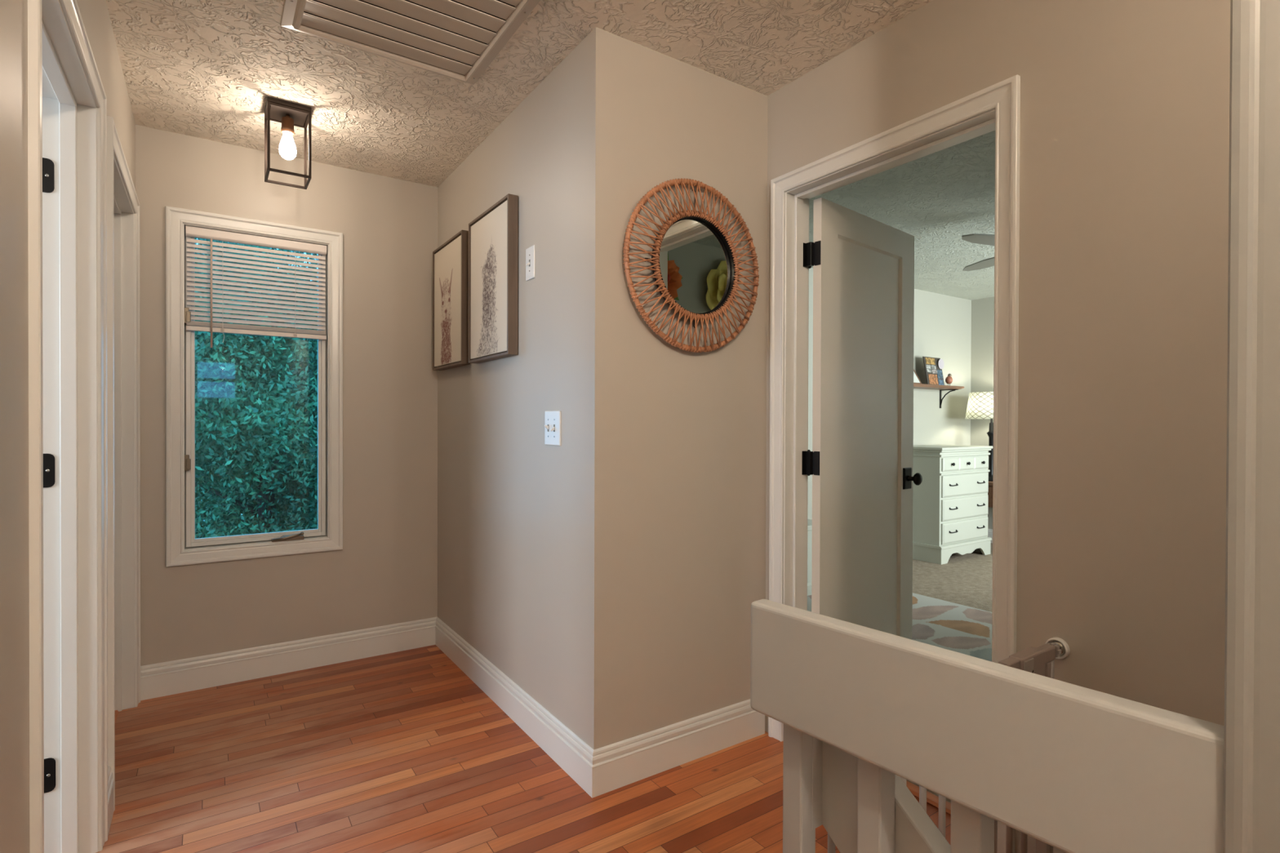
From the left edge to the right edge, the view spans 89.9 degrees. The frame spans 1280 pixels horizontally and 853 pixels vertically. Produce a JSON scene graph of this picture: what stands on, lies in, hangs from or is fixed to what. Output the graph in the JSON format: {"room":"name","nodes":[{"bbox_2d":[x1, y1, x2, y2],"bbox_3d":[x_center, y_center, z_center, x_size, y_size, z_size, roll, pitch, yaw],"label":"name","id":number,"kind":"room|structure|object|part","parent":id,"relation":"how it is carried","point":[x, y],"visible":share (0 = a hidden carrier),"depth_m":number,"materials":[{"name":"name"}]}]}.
{"room":"upstairs hallway","nodes":[
{"label":"upstairs hallway","id":0,"kind":"room"},
{"bbox_2d":[0,0,135,852],"bbox_3d":[-0.411,-0.035,0.060,0.115,2.440,6.560,0,0,-34],"label":"wall","id":1,"kind":"structure","parent":0,"point":[14,237],"depth_m":1.01,"materials":[{"name":"beige paint"}]},
{"bbox_2d":[42,157,55,793],"bbox_3d":[-1.925,0.151,1.487,0.854,2.018,0.054,0,0,-34],"label":"door hinges","id":2,"kind":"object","parent":1,"relation":"in","point":[48,166],"depth_m":1.70,"materials":[{"name":"black metal"}]},
{"bbox_2d":[27,0,107,852],"bbox_3d":[-1.272,0.122,1.450,0.016,2.105,0.875,0,0,-34],"label":"trim","id":3,"kind":"structure","parent":1,"relation":"attached to","point":[70,8],"depth_m":1.09,"materials":[{"name":"white paint"}]},
{"bbox_2d":[41,0,98,852],"bbox_3d":[-1.325,0.151,1.414,0.116,2.046,0.757,0,0,-34],"label":"trim","id":4,"kind":"structure","parent":1,"relation":"attached to","point":[69,109],"depth_m":1.72,"materials":[{"name":"white paint"}]},
{"bbox_2d":[107,765,114,835],"bbox_3d":[-1.562,1.099,1.881,0.016,0.143,0.150,0,0,-34],"label":"baseboard","id":5,"kind":"structure","parent":1,"relation":"attached to","point":[110,780],"depth_m":1.90,"materials":[{"name":"white paint"}]},
{"bbox_2d":[115,710,118,722],"bbox_3d":[-1.937,1.161,2.276,0.065,0.012,0.805,0,0,-34],"label":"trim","id":6,"kind":"structure","parent":1,"relation":"attached to","point":[116,711],"depth_m":2.58,"materials":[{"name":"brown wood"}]},
{"bbox_2d":[106,115,140,810],"bbox_3d":[-1.859,0.115,2.320,0.016,2.105,0.925,0,0,-34],"label":"trim","id":7,"kind":"structure","parent":1,"relation":"attached to","point":[114,147],"depth_m":1.94,"materials":[{"name":"white paint"}]},
{"bbox_2d":[113,155,134,711],"bbox_3d":[-1.913,0.144,2.284,0.116,2.046,0.807,0,0,-34],"label":"trim","id":8,"kind":"structure","parent":1,"relation":"attached to","point":[123,213],"depth_m":2.63,"materials":[{"name":"white paint"}]},
{"bbox_2d":[135,124,437,666],"bbox_3d":[-1.593,-0.057,3.150,1.386,2.440,0.115,0,0,-34],"label":"wall","id":9,"kind":"structure","parent":0,"point":[384,572],"depth_m":3.14,"materials":[{"name":"beige paint"}]},
{"bbox_2d":[165,205,342,567],"bbox_3d":[-1.785,-0.172,3.005,0.701,1.556,0.140,0,0,-34],"label":"window","id":10,"kind":"structure","parent":9,"relation":"in","point":[182,548],"depth_m":2.90,"materials":[{"name":"white paint"}]},
{"bbox_2d":[185,225,326,350],"bbox_3d":[-1.763,-0.611,2.972,0.561,0.542,0.039,0,0,-34],"label":"window blind","id":11,"kind":"object","parent":10,"relation":"attached to","point":[190,231],"visible":1,"depth_m":2.96,"materials":[{"name":"white plastic"}]},
{"bbox_3d":[-1.765,-0.861,2.974,0.561,0.042,0.030,0,0,-34],"label":"head rail","id":12,"kind":"part","parent":11,"relation":"part of","materials":[{"name":"white plastic"}]},
{"bbox_3d":[-1.767,-0.445,2.977,0.557,0.041,0.025,0,0,-34],"label":"rail","id":13,"kind":"part","parent":11,"relation":"part of","materials":[{"name":"white plastic"}]},
{"bbox_3d":[-1.637,-0.630,3.043,0.019,0.413,0.006,0,0,-34],"label":"lift cord","id":14,"kind":"part","parent":11,"relation":"part of","materials":[{"name":"white fabric"}]},
{"bbox_3d":[-1.786,-0.172,3.006,0.561,1.416,0.032,0,0,-34],"label":"sash","id":15,"kind":"part","parent":10,"relation":"part of","materials":[{"name":"white paint"}]},
{"bbox_3d":[-1.658,0.519,3.024,0.128,0.035,0.014,0,0,-31],"label":"crank handle","id":16,"kind":"part","parent":10,"relation":"part of","materials":[{"name":"grey metal"}]},
{"bbox_2d":[140,617,436,700],"bbox_3d":[-1.608,1.092,3.071,1.271,0.143,0.016,0,0,-34],"label":"baseboard","id":17,"kind":"structure","parent":9,"relation":"attached to","point":[189,674],"depth_m":3.01,"materials":[{"name":"white paint"}]},
{"bbox_2d":[96,644,951,852],"bbox_3d":[0.457,1.310,0.588,2.144,0.250,6.445,0,0,-34],"label":"floor","id":18,"kind":"structure","parent":0,"point":[400,752],"depth_m":2.11,"materials":[{"name":"brown wood"}]},
{"bbox_2d":[750,599,1224,852],"bbox_3d":[0.415,0.750,0.855,0.132,0.907,0.641,0,0,-34],"label":"guard","id":19,"kind":"object","parent":18,"relation":"on","point":[1068,767],"visible":1,"depth_m":0.82,"materials":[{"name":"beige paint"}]},
{"bbox_3d":[0.265,0.761,1.070,0.037,0.880,0.041,0,0,-34],"label":"post","id":20,"kind":"part","parent":19,"relation":"part of","materials":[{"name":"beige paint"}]},
{"bbox_3d":[0.353,0.762,0.962,0.037,0.880,0.041,0,0,-34],"label":"post","id":21,"kind":"part","parent":19,"relation":"part of","materials":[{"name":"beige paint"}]},
{"bbox_3d":[0.450,0.731,0.887,0.038,0.613,0.547,0,0,-34],"label":"sloping handrail","id":22,"kind":"part","parent":19,"relation":"part of","materials":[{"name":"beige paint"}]},
{"bbox_3d":[0.441,0.763,0.853,0.037,0.880,0.041,0,0,-34],"label":"post","id":23,"kind":"part","parent":19,"relation":"part of","materials":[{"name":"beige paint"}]},
{"bbox_2d":[437,26,626,750],"bbox_3d":[-0.565,-0.052,2.763,0.115,2.440,1.677,0,0,-34],"label":"wall","id":24,"kind":"structure","parent":0,"point":[531,532],"depth_m":2.29,"materials":[{"name":"beige paint"}]},
{"bbox_2d":[432,230,470,370],"bbox_3d":[-0.937,-0.602,3.166,0.041,0.619,0.465,0,0,-34],"label":"picture frame","id":25,"kind":"object","parent":24,"relation":"attached to","point":[451,259],"visible":1,"depth_m":3.11,"materials":[{"name":"beige wood"}]},
{"bbox_2d":[434,235,461,366],"bbox_3d":[-0.950,-0.602,3.158,0.001,0.585,0.431,0,0,-34],"label":"print","id":26,"kind":"object","parent":25,"relation":"attached to","point":[447,261],"depth_m":3.15},
{"bbox_2d":[468,193,518,363],"bbox_3d":[-0.628,-0.599,2.708,0.041,0.628,0.462,0,0,-34],"label":"picture frame","id":27,"kind":"object","parent":24,"relation":"attached to","point":[493,234],"visible":1,"depth_m":2.65,"materials":[{"name":"beige wood"}]},
{"bbox_2d":[471,200,506,359],"bbox_3d":[-0.640,-0.599,2.700,0.001,0.594,0.428,0,0,-34],"label":"print","id":28,"kind":"object","parent":27,"relation":"attached to","point":[489,234],"depth_m":2.69},
{"bbox_2d":[435,617,593,797],"bbox_3d":[-0.619,1.097,2.727,0.016,0.143,1.693,0,0,-34],"label":"baseboard","id":29,"kind":"structure","parent":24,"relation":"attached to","point":[573,755],"depth_m":2.47,"materials":[{"name":"white paint"}]},
{"bbox_2d":[525,244,535,280],"bbox_3d":[-0.422,-0.621,2.430,0.022,0.123,0.076,0,0,-34],"label":"light switch","id":30,"kind":"object","parent":24,"relation":"attached to","point":[531,251],"visible":1,"depth_m":2.42,"materials":[{"name":"white plastic"}]},
{"bbox_2d":[544,410,560,445],"bbox_3d":[-0.316,0.006,2.274,0.022,0.123,0.121,0,0,-34],"label":"light switch","id":31,"kind":"object","parent":24,"relation":"attached to","point":[552,418],"visible":1,"depth_m":2.27,"materials":[{"name":"white plastic"}]},
{"bbox_2d":[105,0,995,300],"bbox_3d":[1.161,-1.306,1.076,9.930,0.100,6.732,0,0,-34],"label":"ceiling","id":32,"kind":"structure","parent":0,"point":[208,69],"depth_m":2.36,"materials":[{"name":"beige paint"}]},
{"bbox_2d":[264,96,311,189],"bbox_3d":[-1.416,-1.133,2.575,0.152,0.283,0.152,0,0,-34],"label":"ceiling light","id":33,"kind":"object","parent":32,"relation":"attached to","point":[291,114],"visible":1,"depth_m":2.55,"materials":[{"name":"brown metal"}]},
{"bbox_2d":[280,115,294,135],"bbox_3d":[-1.415,-1.214,2.575,0.047,0.070,0.047,0,0,-34],"label":"socket","id":34,"kind":"object","parent":33,"relation":"attached to","point":[287,121],"depth_m":2.56,"materials":[{"name":"gold metal"}]},
{"bbox_3d":[-1.416,-1.132,2.575,0.063,0.115,0.063,0,0,-34],"label":"bulb","id":35,"kind":"part","parent":33,"relation":"part of","materials":[{"name":"white glass"}]},
{"bbox_2d":[280,0,540,84],"bbox_3d":[-0.607,-1.254,1.799,0.626,0.024,0.958,0,0,-34],"label":"ceiling vent","id":36,"kind":"object","parent":32,"relation":"in","point":[455,39],"visible":1,"depth_m":2.02,"materials":[{"name":"beige metal"}]},
{"bbox_2d":[961,233,994,271],"bbox_3d":[2.328,-1.123,3.663,0.867,0.290,0.867,0,0,27],"label":"ceiling fan","id":37,"kind":"object","parent":32,"relation":"hanging from","point":[985,239],"visible":0.06,"depth_m":3.56,"materials":[{"name":"grey wood"}]},
{"bbox_3d":[1.989,-1.032,3.556,0.513,0.029,0.098,0,0,-20],"label":"blade","id":38,"kind":"part","parent":37,"relation":"part of","materials":[{"name":"grey wood"}]},
{"bbox_3d":[2.220,-1.034,4.002,0.098,0.029,0.513,0,0,-20],"label":"blade","id":39,"kind":"part","parent":37,"relation":"part of","materials":[{"name":"grey wood"}]},
{"bbox_2d":[624,39,767,739],"bbox_3d":[0.186,-0.047,2.328,0.644,2.440,0.115,0,0,-34],"label":"wall","id":40,"kind":"structure","parent":0,"point":[695,423],"depth_m":2.25,"materials":[{"name":"beige paint"}]},
{"bbox_2d":[591,698,764,798],"bbox_3d":[0.165,1.102,2.245,0.774,0.143,0.016,0,0,-34],"label":"baseboard","id":41,"kind":"structure","parent":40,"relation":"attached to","point":[615,766],"depth_m":2.20,"materials":[{"name":"white paint"}]},
{"bbox_2d":[622,177,759,352],"bbox_3d":[0.197,-0.557,2.224,0.599,0.599,0.043,0,0,-34],"label":"mirror","id":42,"kind":"object","parent":40,"relation":"attached to","point":[694,260],"visible":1,"depth_m":2.22,"materials":[{"name":"brown wicker"}]},
{"bbox_2d":[659,219,729,313],"bbox_3d":[0.191,-0.557,2.234,0.324,0.324,0.004,0,0,-34],"label":"mirror glass","id":43,"kind":"object","parent":42,"relation":"attached to","point":[695,255],"depth_m":2.23,"materials":[{"name":"silver mirror"}]},
{"bbox_2d":[807,267,971,519],"bbox_3d":[1.495,-0.061,5.313,4.635,2.440,0.100,0,0,-34],"label":"wall","id":44,"kind":"structure","parent":0,"point":[942,328],"depth_m":6.19,"materials":[{"name":"paint"}]},
{"bbox_2d":[913,383,964,408],"bbox_3d":[2.402,-0.278,5.746,1.514,0.205,0.195,0,0,-34],"label":"wall shelf","id":45,"kind":"object","parent":44,"relation":"attached to","point":[923,386],"visible":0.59,"depth_m":5.94,"materials":[{"name":"brown wood"}]},
{"bbox_2d":[913,368,921,383],"bbox_3d":[2.410,-0.481,5.758,0.260,0.200,0.112,0,0,-34],"label":"photo frame","id":46,"kind":"object","parent":45,"relation":"on","point":[916,380],"visible":0.14,"depth_m":5.78,"materials":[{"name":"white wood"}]},
{"bbox_2d":[913,371,919,382],"bbox_3d":[2.410,-0.480,5.758,0.240,0.190,0.099,0,0,-34],"label":"print","id":47,"kind":"object","parent":46,"relation":"attached to","point":[916,380],"depth_m":5.79,"materials":[{"name":"grey paper"}]},
{"bbox_2d":[922,356,944,385],"bbox_3d":[2.737,-0.513,5.955,0.293,0.262,0.057,0,0,-34],"label":"photo board","id":48,"kind":"object","parent":45,"relation":"on","point":[933,366],"visible":0.97,"depth_m":5.94,"materials":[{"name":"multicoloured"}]},
{"bbox_2d":[924,357,935,364],"bbox_3d":[2.688,-0.606,5.934,0.146,0.060,0.013,0,0,-34],"label":"photo","id":49,"kind":"object","parent":48,"relation":"attached to","point":[928,361],"depth_m":5.93},
{"bbox_2d":[928,373,938,384],"bbox_3d":[2.707,-0.435,5.912,0.140,0.092,0.018,0,0,-34],"label":"photo","id":50,"kind":"object","parent":48,"relation":"attached to","point":[933,379],"depth_m":5.91},
{"bbox_2d":[937,369,942,378],"bbox_3d":[2.802,-0.488,5.987,0.081,0.081,0.016,0,0,-34],"label":"photo","id":51,"kind":"object","parent":48,"relation":"attached to","point":[940,374],"depth_m":5.99},
{"bbox_2d":[937,379,943,385],"bbox_3d":[2.806,-0.413,5.975,0.084,0.052,0.012,0,0,-34],"label":"photo","id":52,"kind":"object","parent":48,"relation":"attached to","point":[940,382],"depth_m":5.97},
{"bbox_2d":[945,373,952,385],"bbox_3d":[2.931,-0.442,6.079,0.065,0.122,0.065,0,0,23],"label":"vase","id":53,"kind":"object","parent":45,"relation":"on","point":[948,380],"visible":0.87,"depth_m":6.06,"materials":[{"name":"ceramic"}]},
{"bbox_2d":[906,542,992,803],"bbox_3d":[2.461,1.293,3.795,4.535,0.258,3.517,0,0,-34],"label":"floor","id":54,"kind":"structure","parent":0,"point":[966,580],"depth_m":4.81,"materials":[{"name":"beige carpet"}]},
{"bbox_2d":[807,519,812,595],"bbox_3d":[0.704,0.914,4.381,1.170,0.482,0.540,0,0,-34],"label":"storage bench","id":55,"kind":"object","parent":54,"relation":"on","point":[809,521],"visible":0.02,"depth_m":4.38,"materials":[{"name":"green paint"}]},
{"bbox_3d":[0.848,1.113,4.168,1.160,0.087,0.020,0,0,-34],"label":"moulding","id":56,"kind":"part","parent":55,"relation":"part of","materials":[{"name":"green paint"}]},
{"bbox_3d":[0.705,0.690,4.380,1.170,0.035,0.540,0,0,-34],"label":"lid","id":57,"kind":"part","parent":55,"relation":"part of","materials":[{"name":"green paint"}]},
{"bbox_2d":[807,592,991,662],"bbox_3d":[1.743,1.159,3.299,1.480,0.010,2.400,0,0,-34],"label":"area rug","id":58,"kind":"object","parent":54,"relation":"on","point":[951,626],"visible":0.13,"depth_m":3.70,"materials":[{"name":"woven textile fabric"}]},
{"bbox_2d":[912,444,992,564],"bbox_3d":[2.717,0.664,5.760,0.814,0.977,0.505,0,0,-34],"label":"dresser","id":59,"kind":"object","parent":54,"relation":"on","point":[950,503],"visible":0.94,"depth_m":5.51,"materials":[{"name":"white paint"}]},
{"bbox_3d":[2.712,1.014,5.769,0.806,0.026,0.488,0,0,-34],"label":"moulding","id":60,"kind":"part","parent":59,"relation":"part of","materials":[{"name":"white paint"}]},
{"bbox_3d":[2.838,0.904,5.582,0.726,0.175,0.021,0,0,-34],"label":"drawer","id":61,"kind":"part","parent":59,"relation":"part of","materials":[{"name":"white paint"}]},
{"bbox_3d":[2.838,0.707,5.581,0.726,0.180,0.021,0,0,-34],"label":"drawer","id":62,"kind":"part","parent":59,"relation":"part of","materials":[{"name":"white paint"}]},
{"bbox_3d":[2.839,0.507,5.580,0.726,0.180,0.021,0,0,-34],"label":"drawer","id":63,"kind":"part","parent":59,"relation":"part of","materials":[{"name":"white paint"}]},
{"bbox_3d":[2.839,0.322,5.579,0.726,0.110,0.021,0,0,-34],"label":"drawer","id":64,"kind":"part","parent":59,"relation":"part of","materials":[{"name":"white paint"}]},
{"bbox_3d":[2.837,0.401,5.582,0.778,0.018,0.018,0,0,-34],"label":"divider rail","id":65,"kind":"part","parent":59,"relation":"part of","materials":[{"name":"white paint"}]},
{"bbox_2d":[987,480,992,507],"bbox_3d":[3.349,0.832,6.040,0.450,0.642,0.450,0,0,-34],"label":"nightstand","id":66,"kind":"object","parent":54,"relation":"on","point":[990,483],"visible":0.02,"depth_m":5.87,"materials":[{"name":"brown wood"}]},
{"bbox_2d":[964,391,993,481],"bbox_3d":[3.312,0.096,6.039,0.444,0.830,0.444,0,0,-34],"label":"table lamp","id":67,"kind":"object","parent":66,"relation":"on","point":[980,404],"visible":0.69,"depth_m":5.96,"materials":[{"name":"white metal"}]},
{"bbox_3d":[3.313,-0.195,6.037,0.444,0.248,0.444,0,0,-34],"label":"lamp shade","id":68,"kind":"part","parent":67,"relation":"part of","materials":[{"name":"white fabric"}]},
{"bbox_2d":[970,296,994,528],"bbox_3d":[4.386,-0.050,5.084,0.100,2.440,3.517,0,0,-34],"label":"wall","id":69,"kind":"structure","parent":0,"point":[982,352],"depth_m":6.41,"materials":[{"name":"paint"}]},
{"bbox_2d":[987,528,992,542],"bbox_3d":[4.334,1.098,5.059,0.016,0.143,3.517,0,0,-34],"label":"baseboard","id":70,"kind":"structure","parent":69,"relation":"attached to","point":[989,531],"depth_m":6.33,"materials":[{"name":"white paint"}]},
{"bbox_2d":[764,0,1230,852],"bbox_3d":[1.374,1.274,1.250,0.116,5.060,6.517,0,0,-34],"label":"wall","id":71,"kind":"structure","parent":0,"point":[1124,132],"depth_m":1.53,"materials":[{"name":"beige paint"}]},
{"bbox_2d":[801,197,922,639],"bbox_3d":[0.943,0.153,2.634,0.770,2.018,0.102,0,0,-39],"label":"door","id":72,"kind":"structure","parent":71,"relation":"in","point":[860,463],"depth_m":2.62,"materials":[{"name":"grey paint"}]},
{"bbox_3d":[0.946,0.110,2.653,0.522,1.707,0.022,0,0,-41],"label":"panel","id":73,"kind":"part","parent":72,"relation":"part of","materials":[{"name":"grey paint"}]},
{"bbox_3d":[1.210,0.231,2.823,0.056,0.056,0.058,0,0,-34],"label":"knob","id":74,"kind":"part","parent":72,"relation":"part of","materials":[{"name":"black metal"}]},
{"bbox_2d":[782,108,995,739],"bbox_3d":[0.802,0.154,2.100,0.122,2.046,0.771,0,0,-34],"label":"trim","id":75,"kind":"structure","parent":71,"relation":"attached to","point":[797,198],"depth_m":2.40,"materials":[{"name":"white paint"}]},
{"bbox_2d":[768,74,1020,852],"bbox_3d":[0.744,0.124,2.061,0.018,2.105,0.889,0,0,-34],"label":"trim","id":76,"kind":"structure","parent":71,"relation":"attached to","point":[1004,96],"depth_m":1.73,"materials":[{"name":"white paint"}]},
{"bbox_2d":[906,781,951,814],"bbox_3d":[0.835,1.170,2.131,0.038,0.014,0.769,0,0,-34],"label":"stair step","id":77,"kind":"structure","parent":71,"relation":"attached to","point":[932,799],"depth_m":2.01,"materials":[{"name":"brown wood"}]},
{"bbox_2d":[913,795,951,834],"bbox_3d":[0.796,1.227,2.105,0.116,0.100,0.769,0,0,-34],"label":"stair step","id":78,"kind":"structure","parent":71,"relation":"in","point":[932,811],"depth_m":1.94,"materials":[{"name":"brown wood"}]},
{"bbox_2d":[827,637,1070,852],"bbox_3d":[0.691,0.842,1.372,0.880,0.618,0.052,0,0,-34],"label":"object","id":79,"kind":"object","parent":71,"relation":"attached to","point":[1040,660],"visible":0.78,"depth_m":1.52,"materials":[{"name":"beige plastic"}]},
{"bbox_3d":[0.603,0.558,1.311,0.655,0.034,0.026,0,0,-34],"label":"rail","id":80,"kind":"part","parent":79,"relation":"part of","materials":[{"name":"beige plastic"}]},
{"bbox_3d":[1.016,0.863,1.593,0.020,0.576,0.020,0,0,-34],"label":"post","id":81,"kind":"part","parent":79,"relation":"part of","materials":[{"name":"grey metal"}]},
{"bbox_2d":[1049,640,1065,656],"bbox_3d":[1.048,0.558,1.612,0.006,0.038,0.038,0,0,-34],"label":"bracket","id":82,"kind":"object","parent":79,"relation":"in","point":[1061,644],"depth_m":1.60,"materials":[{"name":"silver metal"}]},
{"bbox_2d":[1045,637,1070,659],"bbox_3d":[1.050,0.558,1.613,0.014,0.052,0.052,0,0,-34],"label":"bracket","id":83,"kind":"object","parent":79,"relation":"on","point":[1063,646],"depth_m":1.60,"materials":[{"name":"white plastic"}]},
{"bbox_3d":[0.589,-0.046,2.519,0.006,2.440,3.517,0,0,-34],"label":"wall","id":84,"kind":"structure","parent":0,"visible":0},
{"bbox_2d":[806,129,995,610],"bbox_3d":[0.860,0.124,2.139,0.018,2.105,0.889,0,0,-34],"label":"trim","id":85,"kind":"structure","parent":84,"relation":"attached to","point":[994,130],"depth_m":2.45,"materials":[{"name":"white paint"}]},
{"bbox_3d":[1.504,1.286,-0.672,0.114,5.060,3.186,0,0,-34],"label":"wall","id":86,"kind":"structure","parent":0,"visible":0},
{"bbox_2d":[1222,0,1279,852],"bbox_3d":[0.577,-0.035,0.585,0.014,2.440,0.060,0,0,-34],"label":"trim","id":87,"kind":"structure","parent":86,"relation":"attached to","point":[1251,736],"depth_m":0.59,"materials":[{"name":"grey paint"}]},
{"label":"outside","id":88,"kind":"structure","parent":0,"visible":0},
{"bbox_3d":[-10.000,4.305,16.599,30.000,0.100,29.355,0,0,-34],"label":"ground","id":89,"kind":"structure","parent":88,"visible":0},
{"bbox_2d":[194,237,317,538],"bbox_3d":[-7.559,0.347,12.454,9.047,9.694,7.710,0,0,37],"label":"tree","id":90,"kind":"object","parent":89,"relation":"on","point":[274,433],"visible":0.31,"depth_m":10.76,"materials":[{"name":"green plant"}]}
]}

